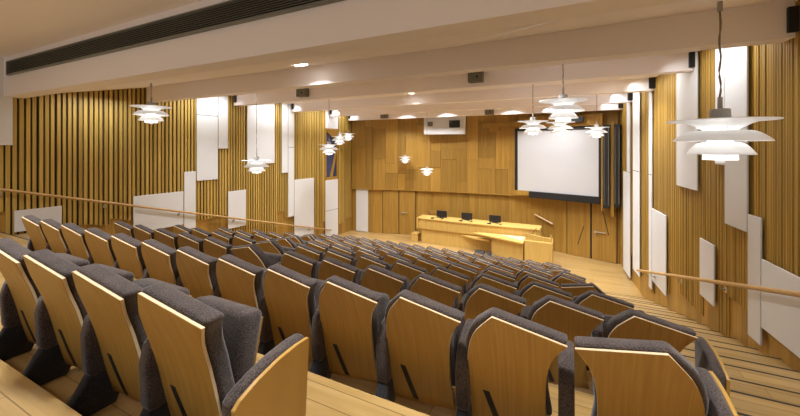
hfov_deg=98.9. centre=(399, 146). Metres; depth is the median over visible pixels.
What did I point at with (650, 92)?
wall panel
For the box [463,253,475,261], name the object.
seat
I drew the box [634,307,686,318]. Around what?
step
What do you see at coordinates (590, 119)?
wall panel
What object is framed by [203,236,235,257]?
seat
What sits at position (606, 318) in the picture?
seat cushion
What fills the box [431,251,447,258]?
seat
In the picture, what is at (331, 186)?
wall panel
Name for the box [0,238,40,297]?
backrest cushion
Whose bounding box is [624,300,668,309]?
floor
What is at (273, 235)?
seat
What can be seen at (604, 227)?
door
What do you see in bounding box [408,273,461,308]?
seat
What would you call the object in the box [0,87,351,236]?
wall
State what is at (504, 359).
seat
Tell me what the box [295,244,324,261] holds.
seat
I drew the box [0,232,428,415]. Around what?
floor
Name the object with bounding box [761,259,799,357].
wall panel
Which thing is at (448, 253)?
seat
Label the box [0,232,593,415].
floor
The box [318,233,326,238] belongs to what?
seat
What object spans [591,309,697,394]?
seat
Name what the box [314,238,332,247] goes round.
seat
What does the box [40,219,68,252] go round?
seat
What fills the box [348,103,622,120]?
ceiling beam
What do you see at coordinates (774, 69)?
wall
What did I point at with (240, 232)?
seat
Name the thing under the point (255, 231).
seat
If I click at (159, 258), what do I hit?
seat
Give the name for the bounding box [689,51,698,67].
bracket
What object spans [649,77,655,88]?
bracket
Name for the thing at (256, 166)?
pendant lamp
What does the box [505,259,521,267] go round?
seat
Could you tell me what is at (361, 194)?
wall panel
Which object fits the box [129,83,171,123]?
pendant lamp
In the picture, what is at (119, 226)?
seat
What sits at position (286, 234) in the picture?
seat
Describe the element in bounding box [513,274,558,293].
seat
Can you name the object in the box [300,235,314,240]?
seat
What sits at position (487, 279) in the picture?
backrest cushion
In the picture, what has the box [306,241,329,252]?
seat
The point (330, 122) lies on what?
wall panel
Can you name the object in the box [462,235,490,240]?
table
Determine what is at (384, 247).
seat
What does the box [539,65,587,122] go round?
pendant lamp
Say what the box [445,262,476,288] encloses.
seat
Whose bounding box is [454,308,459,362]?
seat cushion
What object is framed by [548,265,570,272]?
seat
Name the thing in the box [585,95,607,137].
pendant lamp
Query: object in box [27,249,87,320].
backrest cushion
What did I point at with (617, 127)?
speaker
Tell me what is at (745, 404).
floor
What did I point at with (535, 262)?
seat
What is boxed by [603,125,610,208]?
speaker
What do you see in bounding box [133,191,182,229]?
wall panel
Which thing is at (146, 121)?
diffuser
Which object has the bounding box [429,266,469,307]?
seat
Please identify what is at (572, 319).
seat
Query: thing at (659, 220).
wall panel
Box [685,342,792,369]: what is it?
floor
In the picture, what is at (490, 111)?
ceiling speaker
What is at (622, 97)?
ceiling beam
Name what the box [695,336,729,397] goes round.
end panel
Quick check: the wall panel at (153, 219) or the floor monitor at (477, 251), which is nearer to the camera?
the wall panel at (153, 219)
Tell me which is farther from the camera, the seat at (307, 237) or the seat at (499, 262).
the seat at (307, 237)
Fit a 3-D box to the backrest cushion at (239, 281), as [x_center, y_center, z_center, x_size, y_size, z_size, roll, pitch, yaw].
[-1.288,1.166,2.792,0.529,0.592,0.263,0,0,26]
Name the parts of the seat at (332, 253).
panel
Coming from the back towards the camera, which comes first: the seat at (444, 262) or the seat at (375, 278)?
the seat at (444, 262)
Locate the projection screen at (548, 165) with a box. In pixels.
[515,126,600,203]
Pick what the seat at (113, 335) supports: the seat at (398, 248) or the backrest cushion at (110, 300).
the backrest cushion at (110, 300)
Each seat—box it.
[0,238,89,360]
[21,215,47,250]
[22,249,135,385]
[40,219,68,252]
[61,223,90,259]
[67,263,191,415]
[84,228,116,266]
[111,233,145,278]
[114,221,134,238]
[133,224,154,241]
[137,282,262,415]
[141,239,179,284]
[154,228,178,249]
[173,224,191,234]
[176,246,218,298]
[178,232,203,252]
[192,227,211,239]
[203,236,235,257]
[211,231,232,245]
[214,254,266,342]
[218,227,235,236]
[222,333,308,415]
[230,244,281,267]
[233,234,256,245]
[235,230,253,238]
[251,229,267,235]
[253,233,273,241]
[256,240,295,254]
[257,264,324,360]
[268,232,284,238]
[274,237,304,247]
[281,250,319,278]
[283,232,295,236]
[289,235,308,244]
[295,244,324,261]
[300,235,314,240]
[303,234,324,239]
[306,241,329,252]
[310,275,388,382]
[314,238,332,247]
[317,257,363,284]
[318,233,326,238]
[323,249,356,265]
[324,238,338,244]
[330,244,355,256]
[333,241,353,249]
[340,238,355,243]
[342,240,357,247]
[353,244,375,252]
[354,248,382,259]
[355,254,390,270]
[356,240,371,244]
[360,264,409,300]
[361,243,378,251]
[373,243,388,248]
[375,290,464,409]
[376,248,399,256]
[381,246,399,253]
[382,252,410,265]
[390,260,427,284]
[392,245,404,251]
[399,249,420,255]
[401,251,423,263]
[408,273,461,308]
[411,248,425,256]
[412,257,441,274]
[422,252,443,258]
[427,255,450,267]
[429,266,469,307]
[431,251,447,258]
[443,251,453,255]
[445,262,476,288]
[446,255,467,262]
[453,253,469,261]
[455,307,567,415]
[456,259,481,277]
[458,283,526,338]
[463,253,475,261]
[466,273,517,293]
[471,257,492,263]
[471,259,490,274]
[477,268,515,282]
[480,264,513,274]
[483,256,498,264]
[495,260,516,266]
[498,262,521,274]
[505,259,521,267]
[508,257,521,262]
[513,269,547,282]
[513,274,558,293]
[514,281,571,316]
[519,260,534,264]
[520,263,542,269]
[521,295,603,388]
[526,259,541,264]
[527,262,545,269]
[528,267,552,279]
[541,263,552,268]
[545,269,566,276]
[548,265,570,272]
[550,271,585,280]
[551,274,586,289]
[557,283,605,299]
[558,336,708,415]
[570,290,634,336]
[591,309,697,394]
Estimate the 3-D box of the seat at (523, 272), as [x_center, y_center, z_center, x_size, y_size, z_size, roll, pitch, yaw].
[2.141,2.414,5.659,0.588,0.872,0.451,0,0,26]
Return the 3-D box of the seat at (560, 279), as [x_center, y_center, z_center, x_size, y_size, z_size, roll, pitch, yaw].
[2.621,2.414,5.426,0.588,0.872,0.451,0,0,26]
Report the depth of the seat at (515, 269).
6.57 m
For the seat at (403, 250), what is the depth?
7.52 m
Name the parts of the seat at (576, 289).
panel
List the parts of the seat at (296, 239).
panel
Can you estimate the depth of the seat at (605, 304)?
3.32 m
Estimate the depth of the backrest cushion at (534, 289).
3.56 m
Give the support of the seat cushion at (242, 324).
on the seat at (194, 352)
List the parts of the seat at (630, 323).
armrest, panel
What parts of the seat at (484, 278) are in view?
panel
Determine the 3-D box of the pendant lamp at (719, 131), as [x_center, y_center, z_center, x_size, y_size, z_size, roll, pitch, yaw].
[2.994,-0.606,3.200,0.800,1.509,0.800,0,0,26]
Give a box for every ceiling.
[0,0,202,57]
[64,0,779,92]
[231,51,694,103]
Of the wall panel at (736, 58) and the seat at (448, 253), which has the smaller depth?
the wall panel at (736, 58)
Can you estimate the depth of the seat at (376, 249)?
7.95 m
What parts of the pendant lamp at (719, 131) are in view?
stem, lamp shade, lamp shade, lamp shade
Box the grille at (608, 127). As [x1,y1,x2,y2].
[608,127,608,205]
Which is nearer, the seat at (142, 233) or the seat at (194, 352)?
the seat at (194, 352)
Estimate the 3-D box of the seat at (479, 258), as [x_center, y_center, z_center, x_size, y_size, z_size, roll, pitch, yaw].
[1.897,2.968,7.998,0.588,0.872,0.451,0,0,26]
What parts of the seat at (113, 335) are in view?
armrest, panel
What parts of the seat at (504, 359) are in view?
armrest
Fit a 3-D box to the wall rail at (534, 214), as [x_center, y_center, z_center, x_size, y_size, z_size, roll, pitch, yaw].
[5.907,2.960,14.082,0.733,0.372,0.127,0,0,35]
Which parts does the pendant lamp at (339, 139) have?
lamp shade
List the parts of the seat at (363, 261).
panel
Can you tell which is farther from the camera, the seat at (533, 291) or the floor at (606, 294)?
the floor at (606, 294)
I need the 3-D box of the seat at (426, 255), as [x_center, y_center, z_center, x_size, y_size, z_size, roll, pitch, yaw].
[0.703,2.691,7.465,0.588,0.872,0.451,0,0,25]
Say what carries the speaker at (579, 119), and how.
attached to the wall at (473, 171)
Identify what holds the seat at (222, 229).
on the floor at (721, 351)
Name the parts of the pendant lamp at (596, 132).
lamp shade, lamp shade, lamp shade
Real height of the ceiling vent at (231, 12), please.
0.285 m
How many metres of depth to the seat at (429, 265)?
5.20 m
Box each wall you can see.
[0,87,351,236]
[352,110,620,263]
[620,0,799,370]
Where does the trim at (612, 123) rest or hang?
attached to the wall at (473, 171)
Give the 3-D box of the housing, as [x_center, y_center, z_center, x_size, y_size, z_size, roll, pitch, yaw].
[2.053,-0.990,15.707,1.888,0.820,0.435,0,0,18]
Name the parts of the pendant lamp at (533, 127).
lamp shade, lamp shade, lamp shade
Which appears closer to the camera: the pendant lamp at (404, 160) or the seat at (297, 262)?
the seat at (297, 262)
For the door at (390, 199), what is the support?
in the wall at (473, 171)
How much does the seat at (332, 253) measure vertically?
0.872 m
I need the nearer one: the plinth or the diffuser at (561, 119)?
the diffuser at (561, 119)
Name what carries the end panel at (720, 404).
on the floor at (583, 401)
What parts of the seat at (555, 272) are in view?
panel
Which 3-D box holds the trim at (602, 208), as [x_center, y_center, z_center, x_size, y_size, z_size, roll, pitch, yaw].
[7.353,0.750,12.414,0.030,3.100,0.250,0,0,40]
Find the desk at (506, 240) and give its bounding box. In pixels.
[417,215,541,259]
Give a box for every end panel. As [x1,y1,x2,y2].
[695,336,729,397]
[696,367,738,415]
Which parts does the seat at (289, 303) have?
armrest, panel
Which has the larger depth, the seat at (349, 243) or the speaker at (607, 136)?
the speaker at (607, 136)
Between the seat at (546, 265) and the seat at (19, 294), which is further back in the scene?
the seat at (546, 265)
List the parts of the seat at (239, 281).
armrest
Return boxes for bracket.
[627,93,632,100]
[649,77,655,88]
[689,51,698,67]
[787,5,799,32]
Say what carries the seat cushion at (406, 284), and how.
on the seat at (375, 278)
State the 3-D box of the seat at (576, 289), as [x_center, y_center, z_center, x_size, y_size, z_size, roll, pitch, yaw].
[2.347,2.137,4.448,0.603,0.872,0.451,0,0,26]
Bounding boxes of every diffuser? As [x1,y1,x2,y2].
[144,120,157,122]
[555,117,570,121]
[702,155,738,159]
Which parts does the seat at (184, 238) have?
panel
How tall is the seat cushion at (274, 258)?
0.339 m
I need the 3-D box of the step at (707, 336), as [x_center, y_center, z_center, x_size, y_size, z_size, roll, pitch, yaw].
[-0.926,3.100,7.390,13.700,0.500,1.000,0,0,26]
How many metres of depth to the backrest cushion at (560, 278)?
5.25 m
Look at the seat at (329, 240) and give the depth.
8.42 m
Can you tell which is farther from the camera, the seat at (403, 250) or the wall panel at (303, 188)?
the wall panel at (303, 188)
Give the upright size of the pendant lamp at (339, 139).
1.664 m
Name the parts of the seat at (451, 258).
panel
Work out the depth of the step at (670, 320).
6.03 m
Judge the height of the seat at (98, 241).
0.872 m
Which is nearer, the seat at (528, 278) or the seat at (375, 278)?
the seat at (375, 278)
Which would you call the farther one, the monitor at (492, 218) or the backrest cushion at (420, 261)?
the monitor at (492, 218)
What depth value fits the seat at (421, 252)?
8.49 m
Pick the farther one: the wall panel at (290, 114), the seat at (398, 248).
the wall panel at (290, 114)
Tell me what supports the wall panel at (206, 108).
attached to the wall at (86, 144)
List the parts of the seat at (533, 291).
armrest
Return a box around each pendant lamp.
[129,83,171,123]
[242,93,269,173]
[318,139,338,154]
[331,110,347,144]
[341,130,353,140]
[400,155,409,162]
[421,167,432,175]
[518,113,547,135]
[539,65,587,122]
[546,121,573,135]
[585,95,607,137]
[666,1,783,162]
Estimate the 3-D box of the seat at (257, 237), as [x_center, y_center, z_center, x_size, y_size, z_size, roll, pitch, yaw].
[-2.697,2.137,6.887,0.588,0.872,0.452,0,0,25]
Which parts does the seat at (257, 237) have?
panel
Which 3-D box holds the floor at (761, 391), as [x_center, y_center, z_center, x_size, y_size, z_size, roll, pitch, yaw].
[4.005,2.848,5.255,2.082,2.771,9.627,0,0,22]
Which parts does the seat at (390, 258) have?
panel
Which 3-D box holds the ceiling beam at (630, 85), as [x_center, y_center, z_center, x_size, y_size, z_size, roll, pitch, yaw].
[1.065,-1.640,11.337,12.042,0.420,0.240,0,0,26]
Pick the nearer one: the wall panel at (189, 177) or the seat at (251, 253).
the seat at (251, 253)
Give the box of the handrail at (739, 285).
[636,269,799,297]
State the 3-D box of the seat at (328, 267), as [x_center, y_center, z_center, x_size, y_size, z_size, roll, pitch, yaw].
[-0.633,1.583,3.668,0.588,0.872,0.451,0,0,25]
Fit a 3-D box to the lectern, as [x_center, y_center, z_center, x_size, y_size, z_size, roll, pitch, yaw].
[5.023,3.650,12.355,0.910,1.170,0.780,0,0,26]
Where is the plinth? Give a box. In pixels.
[411,231,420,240]
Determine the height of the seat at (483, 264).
0.872 m
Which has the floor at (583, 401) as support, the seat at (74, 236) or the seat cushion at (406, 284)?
the seat at (74, 236)
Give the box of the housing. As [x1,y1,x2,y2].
[424,116,465,134]
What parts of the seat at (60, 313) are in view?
armrest, panel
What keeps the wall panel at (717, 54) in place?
attached to the wall at (774, 69)
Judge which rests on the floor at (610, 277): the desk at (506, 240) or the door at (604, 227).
the desk at (506, 240)
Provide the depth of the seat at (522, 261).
9.29 m
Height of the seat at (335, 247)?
0.872 m
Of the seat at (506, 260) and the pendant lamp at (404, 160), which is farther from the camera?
the pendant lamp at (404, 160)
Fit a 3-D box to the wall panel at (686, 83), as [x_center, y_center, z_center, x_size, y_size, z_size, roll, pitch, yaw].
[5.585,-0.578,6.665,0.022,2.745,1.000,0,0,22]
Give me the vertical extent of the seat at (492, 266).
0.872 m
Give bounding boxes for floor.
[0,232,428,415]
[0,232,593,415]
[0,359,81,415]
[338,230,643,297]
[550,370,799,415]
[604,292,799,415]
[606,294,654,302]
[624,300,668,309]
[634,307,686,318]
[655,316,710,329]
[684,356,799,392]
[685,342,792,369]
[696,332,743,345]
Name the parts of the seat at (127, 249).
armrest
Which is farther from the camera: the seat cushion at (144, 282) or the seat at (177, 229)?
the seat at (177, 229)
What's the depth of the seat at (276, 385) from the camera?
1.38 m
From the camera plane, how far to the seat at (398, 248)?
8.73 m
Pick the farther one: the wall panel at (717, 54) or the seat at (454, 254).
the seat at (454, 254)
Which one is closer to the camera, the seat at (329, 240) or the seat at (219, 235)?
the seat at (219, 235)
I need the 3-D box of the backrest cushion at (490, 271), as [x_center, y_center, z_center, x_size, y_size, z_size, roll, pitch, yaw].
[1.367,1.997,4.840,0.529,0.592,0.263,0,0,26]
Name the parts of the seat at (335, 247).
panel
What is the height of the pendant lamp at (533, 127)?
1.460 m
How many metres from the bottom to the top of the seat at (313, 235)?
0.872 m
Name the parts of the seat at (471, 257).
panel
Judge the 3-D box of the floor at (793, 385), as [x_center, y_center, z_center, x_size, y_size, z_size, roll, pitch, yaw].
[-1.797,2.546,5.589,13.700,0.500,1.000,0,0,26]
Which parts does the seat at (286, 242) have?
panel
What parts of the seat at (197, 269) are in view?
armrest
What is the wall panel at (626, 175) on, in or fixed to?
attached to the wall at (774, 69)
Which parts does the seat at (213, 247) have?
panel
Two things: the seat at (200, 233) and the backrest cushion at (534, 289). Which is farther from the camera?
the seat at (200, 233)
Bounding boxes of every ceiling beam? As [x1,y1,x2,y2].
[147,0,795,102]
[234,53,693,105]
[291,78,654,111]
[329,93,632,116]
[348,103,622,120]
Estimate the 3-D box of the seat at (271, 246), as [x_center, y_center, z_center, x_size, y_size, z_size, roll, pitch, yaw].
[-1.993,1.860,5.436,0.603,0.872,0.451,0,0,26]
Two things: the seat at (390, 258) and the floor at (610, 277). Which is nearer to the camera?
the seat at (390, 258)
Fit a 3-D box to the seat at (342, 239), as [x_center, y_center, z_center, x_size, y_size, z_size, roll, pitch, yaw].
[-1.446,2.968,9.614,0.588,0.872,0.451,0,0,25]
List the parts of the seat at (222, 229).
panel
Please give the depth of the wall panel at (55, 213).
7.66 m
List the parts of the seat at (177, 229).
panel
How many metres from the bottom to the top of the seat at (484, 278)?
0.872 m
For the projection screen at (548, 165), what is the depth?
13.40 m
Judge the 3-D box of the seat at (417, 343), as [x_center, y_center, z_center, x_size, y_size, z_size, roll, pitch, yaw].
[0.151,1.306,2.178,0.588,0.872,0.451,0,0,26]
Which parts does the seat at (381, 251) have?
panel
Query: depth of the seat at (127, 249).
3.41 m
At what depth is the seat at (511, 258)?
10.35 m
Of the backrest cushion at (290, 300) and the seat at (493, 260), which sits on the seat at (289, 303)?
the backrest cushion at (290, 300)
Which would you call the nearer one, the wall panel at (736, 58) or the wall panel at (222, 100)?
the wall panel at (736, 58)
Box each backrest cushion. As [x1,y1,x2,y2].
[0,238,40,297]
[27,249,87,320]
[76,263,146,349]
[216,254,263,307]
[263,264,317,325]
[318,275,382,359]
[390,260,426,272]
[401,251,423,257]
[412,257,441,265]
[427,255,450,262]
[463,283,526,312]
[471,259,490,264]
[471,273,517,288]
[480,268,515,278]
[498,262,521,269]
[519,281,571,297]
[528,267,552,274]
[545,269,566,271]
[551,274,586,282]
[561,283,603,293]
[574,290,634,307]
[602,309,696,337]
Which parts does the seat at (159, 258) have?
armrest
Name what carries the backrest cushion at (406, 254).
on the seat at (408, 255)
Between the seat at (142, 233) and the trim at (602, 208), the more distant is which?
the trim at (602, 208)
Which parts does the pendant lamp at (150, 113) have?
lamp shade, lamp shade, lamp shade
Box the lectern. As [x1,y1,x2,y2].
[525,232,552,262]
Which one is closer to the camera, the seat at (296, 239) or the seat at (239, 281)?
the seat at (239, 281)
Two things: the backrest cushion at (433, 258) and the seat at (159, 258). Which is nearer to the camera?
the seat at (159, 258)
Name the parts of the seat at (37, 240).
armrest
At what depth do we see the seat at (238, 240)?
5.50 m
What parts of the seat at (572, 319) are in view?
armrest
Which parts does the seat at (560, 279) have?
panel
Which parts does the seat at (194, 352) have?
armrest, panel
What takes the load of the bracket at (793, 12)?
attached to the ceiling beam at (760, 23)
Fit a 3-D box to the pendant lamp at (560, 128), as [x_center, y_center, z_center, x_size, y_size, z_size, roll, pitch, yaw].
[4.775,-1.044,10.198,0.800,1.413,0.800,0,0,26]
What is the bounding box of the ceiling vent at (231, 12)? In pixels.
[6,0,344,75]
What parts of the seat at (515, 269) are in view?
panel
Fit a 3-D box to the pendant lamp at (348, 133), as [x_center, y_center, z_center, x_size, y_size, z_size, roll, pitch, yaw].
[-2.418,-1.023,15.975,0.660,1.454,0.660,0,0,26]
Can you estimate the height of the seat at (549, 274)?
0.872 m
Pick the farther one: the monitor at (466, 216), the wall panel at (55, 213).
the monitor at (466, 216)
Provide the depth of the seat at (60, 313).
2.05 m
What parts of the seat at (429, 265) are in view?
panel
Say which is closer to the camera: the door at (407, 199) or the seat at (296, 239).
the seat at (296, 239)
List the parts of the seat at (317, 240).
panel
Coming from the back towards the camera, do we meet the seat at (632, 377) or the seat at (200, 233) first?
the seat at (200, 233)
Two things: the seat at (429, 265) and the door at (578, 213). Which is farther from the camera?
the door at (578, 213)
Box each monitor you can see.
[437,210,446,217]
[461,212,471,219]
[475,250,484,254]
[489,215,500,222]
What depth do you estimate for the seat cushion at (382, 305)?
2.42 m
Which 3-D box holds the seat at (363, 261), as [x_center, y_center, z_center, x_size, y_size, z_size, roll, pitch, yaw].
[-0.366,1.860,4.649,0.588,0.872,0.451,0,0,26]
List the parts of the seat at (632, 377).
armrest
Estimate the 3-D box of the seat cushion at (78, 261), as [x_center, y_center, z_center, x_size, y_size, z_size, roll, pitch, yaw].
[-2.413,0.952,2.451,0.404,0.339,0.162,0,0,26]
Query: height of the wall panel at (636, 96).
5.670 m
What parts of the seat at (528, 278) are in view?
panel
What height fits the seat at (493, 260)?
0.872 m
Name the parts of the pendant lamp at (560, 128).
lamp shade, lamp shade, lamp shade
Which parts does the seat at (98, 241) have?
armrest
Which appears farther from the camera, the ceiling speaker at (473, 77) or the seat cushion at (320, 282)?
the ceiling speaker at (473, 77)
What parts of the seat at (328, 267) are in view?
panel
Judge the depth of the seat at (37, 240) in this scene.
4.34 m
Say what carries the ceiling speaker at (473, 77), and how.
attached to the ceiling beam at (672, 63)
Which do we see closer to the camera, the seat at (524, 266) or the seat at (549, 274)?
the seat at (549, 274)
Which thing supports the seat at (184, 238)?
on the floor at (745, 404)
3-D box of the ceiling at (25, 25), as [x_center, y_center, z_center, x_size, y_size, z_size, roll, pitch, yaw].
[-3.713,-1.990,1.739,14.200,0.220,5.900,0,0,26]
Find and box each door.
[382,190,398,233]
[399,191,415,233]
[567,201,590,257]
[591,203,617,263]
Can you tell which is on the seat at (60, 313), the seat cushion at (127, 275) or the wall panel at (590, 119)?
the seat cushion at (127, 275)
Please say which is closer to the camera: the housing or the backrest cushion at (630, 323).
the backrest cushion at (630, 323)
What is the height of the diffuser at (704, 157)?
0.158 m
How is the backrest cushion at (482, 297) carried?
on the seat at (482, 297)
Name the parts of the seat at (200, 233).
panel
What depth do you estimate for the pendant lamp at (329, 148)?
11.42 m
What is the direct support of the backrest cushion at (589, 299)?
on the seat at (605, 304)
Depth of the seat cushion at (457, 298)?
3.22 m
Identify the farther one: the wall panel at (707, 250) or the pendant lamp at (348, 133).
the pendant lamp at (348, 133)
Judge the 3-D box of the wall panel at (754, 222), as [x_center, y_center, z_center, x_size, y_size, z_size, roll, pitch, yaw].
[4.724,1.745,4.554,0.022,1.650,0.289,0,0,22]
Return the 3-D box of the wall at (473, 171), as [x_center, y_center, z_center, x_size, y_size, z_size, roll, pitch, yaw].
[3.008,1.500,15.345,11.727,7.000,1.278,0,0,26]
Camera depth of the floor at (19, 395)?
1.61 m
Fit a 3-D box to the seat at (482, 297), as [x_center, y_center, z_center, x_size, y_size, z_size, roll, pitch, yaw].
[0.801,1.583,2.975,0.588,0.872,0.451,0,0,26]
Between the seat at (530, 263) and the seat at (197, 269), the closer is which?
the seat at (197, 269)
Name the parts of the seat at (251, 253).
panel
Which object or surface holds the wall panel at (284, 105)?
attached to the wall at (86, 144)
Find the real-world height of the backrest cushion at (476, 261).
0.592 m
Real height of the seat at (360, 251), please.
0.872 m
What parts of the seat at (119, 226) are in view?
panel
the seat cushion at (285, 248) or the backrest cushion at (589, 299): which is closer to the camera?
the backrest cushion at (589, 299)
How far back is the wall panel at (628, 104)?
10.97 m
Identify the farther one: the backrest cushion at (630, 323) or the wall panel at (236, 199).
the wall panel at (236, 199)
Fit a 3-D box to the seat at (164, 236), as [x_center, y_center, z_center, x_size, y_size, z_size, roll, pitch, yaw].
[-3.271,1.583,4.943,0.588,0.872,0.452,0,0,25]
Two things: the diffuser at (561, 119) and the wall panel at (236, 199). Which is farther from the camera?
the wall panel at (236, 199)
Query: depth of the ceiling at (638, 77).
9.58 m
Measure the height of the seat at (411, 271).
0.872 m
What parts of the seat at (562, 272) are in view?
panel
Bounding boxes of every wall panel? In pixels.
[0,57,12,144]
[14,206,61,231]
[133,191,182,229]
[184,171,195,228]
[196,97,217,180]
[218,96,227,148]
[228,190,245,228]
[247,104,274,163]
[282,103,287,172]
[288,104,293,216]
[294,178,313,236]
[325,110,337,128]
[325,179,337,235]
[356,189,367,231]
[519,113,602,127]
[623,171,629,277]
[627,103,629,171]
[633,92,639,276]
[649,91,651,289]
[652,208,666,295]
[676,51,697,190]
[700,238,714,306]
[715,48,724,164]
[725,46,748,231]
[748,214,761,345]
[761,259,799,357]
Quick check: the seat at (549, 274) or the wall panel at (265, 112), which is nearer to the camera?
the seat at (549, 274)
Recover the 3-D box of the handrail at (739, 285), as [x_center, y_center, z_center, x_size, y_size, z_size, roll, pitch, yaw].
[5.312,2.383,6.197,0.105,2.233,7.432,0,0,22]
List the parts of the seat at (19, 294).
armrest, panel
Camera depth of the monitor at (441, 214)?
15.15 m
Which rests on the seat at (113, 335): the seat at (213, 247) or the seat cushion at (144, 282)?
the seat cushion at (144, 282)
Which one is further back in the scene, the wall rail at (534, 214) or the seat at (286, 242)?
the wall rail at (534, 214)
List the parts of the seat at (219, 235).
panel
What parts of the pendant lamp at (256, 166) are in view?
lamp shade, lamp shade, lamp shade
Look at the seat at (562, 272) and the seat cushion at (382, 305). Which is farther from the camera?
the seat at (562, 272)
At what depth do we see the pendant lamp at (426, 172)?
14.75 m
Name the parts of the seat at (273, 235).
panel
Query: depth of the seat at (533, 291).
3.57 m
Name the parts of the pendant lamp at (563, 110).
lamp shade, lamp shade, lamp shade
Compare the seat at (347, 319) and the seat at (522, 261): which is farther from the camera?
the seat at (522, 261)
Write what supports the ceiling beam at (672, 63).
attached to the ceiling at (638, 77)
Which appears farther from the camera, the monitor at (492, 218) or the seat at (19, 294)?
the monitor at (492, 218)
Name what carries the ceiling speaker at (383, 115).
attached to the ceiling beam at (600, 107)
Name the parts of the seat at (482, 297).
armrest, panel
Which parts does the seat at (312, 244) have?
panel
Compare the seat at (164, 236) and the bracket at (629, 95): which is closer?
the seat at (164, 236)
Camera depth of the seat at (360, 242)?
9.21 m
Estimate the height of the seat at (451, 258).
0.872 m
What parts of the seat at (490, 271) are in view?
panel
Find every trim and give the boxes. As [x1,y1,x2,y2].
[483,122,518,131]
[601,125,603,210]
[611,122,614,216]
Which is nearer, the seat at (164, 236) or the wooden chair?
the seat at (164, 236)
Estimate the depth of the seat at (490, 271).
4.71 m
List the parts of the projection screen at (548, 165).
rail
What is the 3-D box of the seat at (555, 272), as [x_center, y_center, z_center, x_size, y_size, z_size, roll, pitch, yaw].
[3.350,2.968,7.297,0.603,0.872,0.451,0,0,26]
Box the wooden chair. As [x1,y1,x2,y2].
[428,209,436,214]
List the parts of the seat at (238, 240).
panel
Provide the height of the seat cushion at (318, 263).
0.339 m
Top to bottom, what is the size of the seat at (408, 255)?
0.872 m
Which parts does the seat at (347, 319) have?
armrest, panel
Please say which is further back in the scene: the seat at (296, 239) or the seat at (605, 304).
the seat at (296, 239)
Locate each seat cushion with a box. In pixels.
[56,253,89,266]
[100,264,133,281]
[133,278,189,294]
[196,295,261,383]
[263,251,281,264]
[282,246,295,251]
[312,278,324,308]
[315,262,319,278]
[356,269,363,284]
[375,291,388,329]
[402,278,409,290]
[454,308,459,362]
[455,294,458,308]
[602,314,612,328]
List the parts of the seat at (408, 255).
panel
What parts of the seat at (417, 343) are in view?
armrest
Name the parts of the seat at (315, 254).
panel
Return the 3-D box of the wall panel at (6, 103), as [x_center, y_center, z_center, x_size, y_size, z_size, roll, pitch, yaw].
[-8.454,-0.995,7.018,0.022,1.910,0.680,0,0,30]
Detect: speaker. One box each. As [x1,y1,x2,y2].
[296,88,308,97]
[380,114,387,118]
[468,71,483,82]
[485,109,493,114]
[571,117,584,121]
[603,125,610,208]
[614,124,620,206]
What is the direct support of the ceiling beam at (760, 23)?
attached to the ceiling at (638, 77)
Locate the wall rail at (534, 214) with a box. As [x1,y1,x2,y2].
[534,214,552,223]
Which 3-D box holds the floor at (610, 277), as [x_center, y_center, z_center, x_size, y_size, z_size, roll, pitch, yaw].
[2.265,4.335,13.761,13.700,0.200,5.250,0,0,26]
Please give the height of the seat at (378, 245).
0.872 m
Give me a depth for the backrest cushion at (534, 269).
6.34 m
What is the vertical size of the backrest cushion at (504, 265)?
0.592 m
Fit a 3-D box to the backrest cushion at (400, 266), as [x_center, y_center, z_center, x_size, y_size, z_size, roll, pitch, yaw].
[0.105,1.720,4.339,0.529,0.592,0.263,0,0,26]
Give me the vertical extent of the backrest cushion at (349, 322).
0.592 m
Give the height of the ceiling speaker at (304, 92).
0.260 m
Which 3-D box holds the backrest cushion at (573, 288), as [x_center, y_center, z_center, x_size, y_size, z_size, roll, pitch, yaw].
[2.349,1.997,4.366,0.529,0.592,0.263,0,0,26]
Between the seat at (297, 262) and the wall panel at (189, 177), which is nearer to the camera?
the seat at (297, 262)
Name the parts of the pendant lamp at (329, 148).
lamp shade, lamp shade, lamp shade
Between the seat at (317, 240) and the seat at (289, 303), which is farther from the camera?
the seat at (317, 240)
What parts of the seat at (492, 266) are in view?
panel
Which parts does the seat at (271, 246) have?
panel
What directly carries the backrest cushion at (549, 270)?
on the seat at (555, 272)
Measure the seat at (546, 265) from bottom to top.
0.872 m
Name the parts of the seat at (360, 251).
panel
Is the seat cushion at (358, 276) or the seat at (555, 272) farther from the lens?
the seat at (555, 272)
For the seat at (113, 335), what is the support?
on the floor at (325, 396)
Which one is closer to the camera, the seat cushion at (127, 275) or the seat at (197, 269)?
the seat cushion at (127, 275)

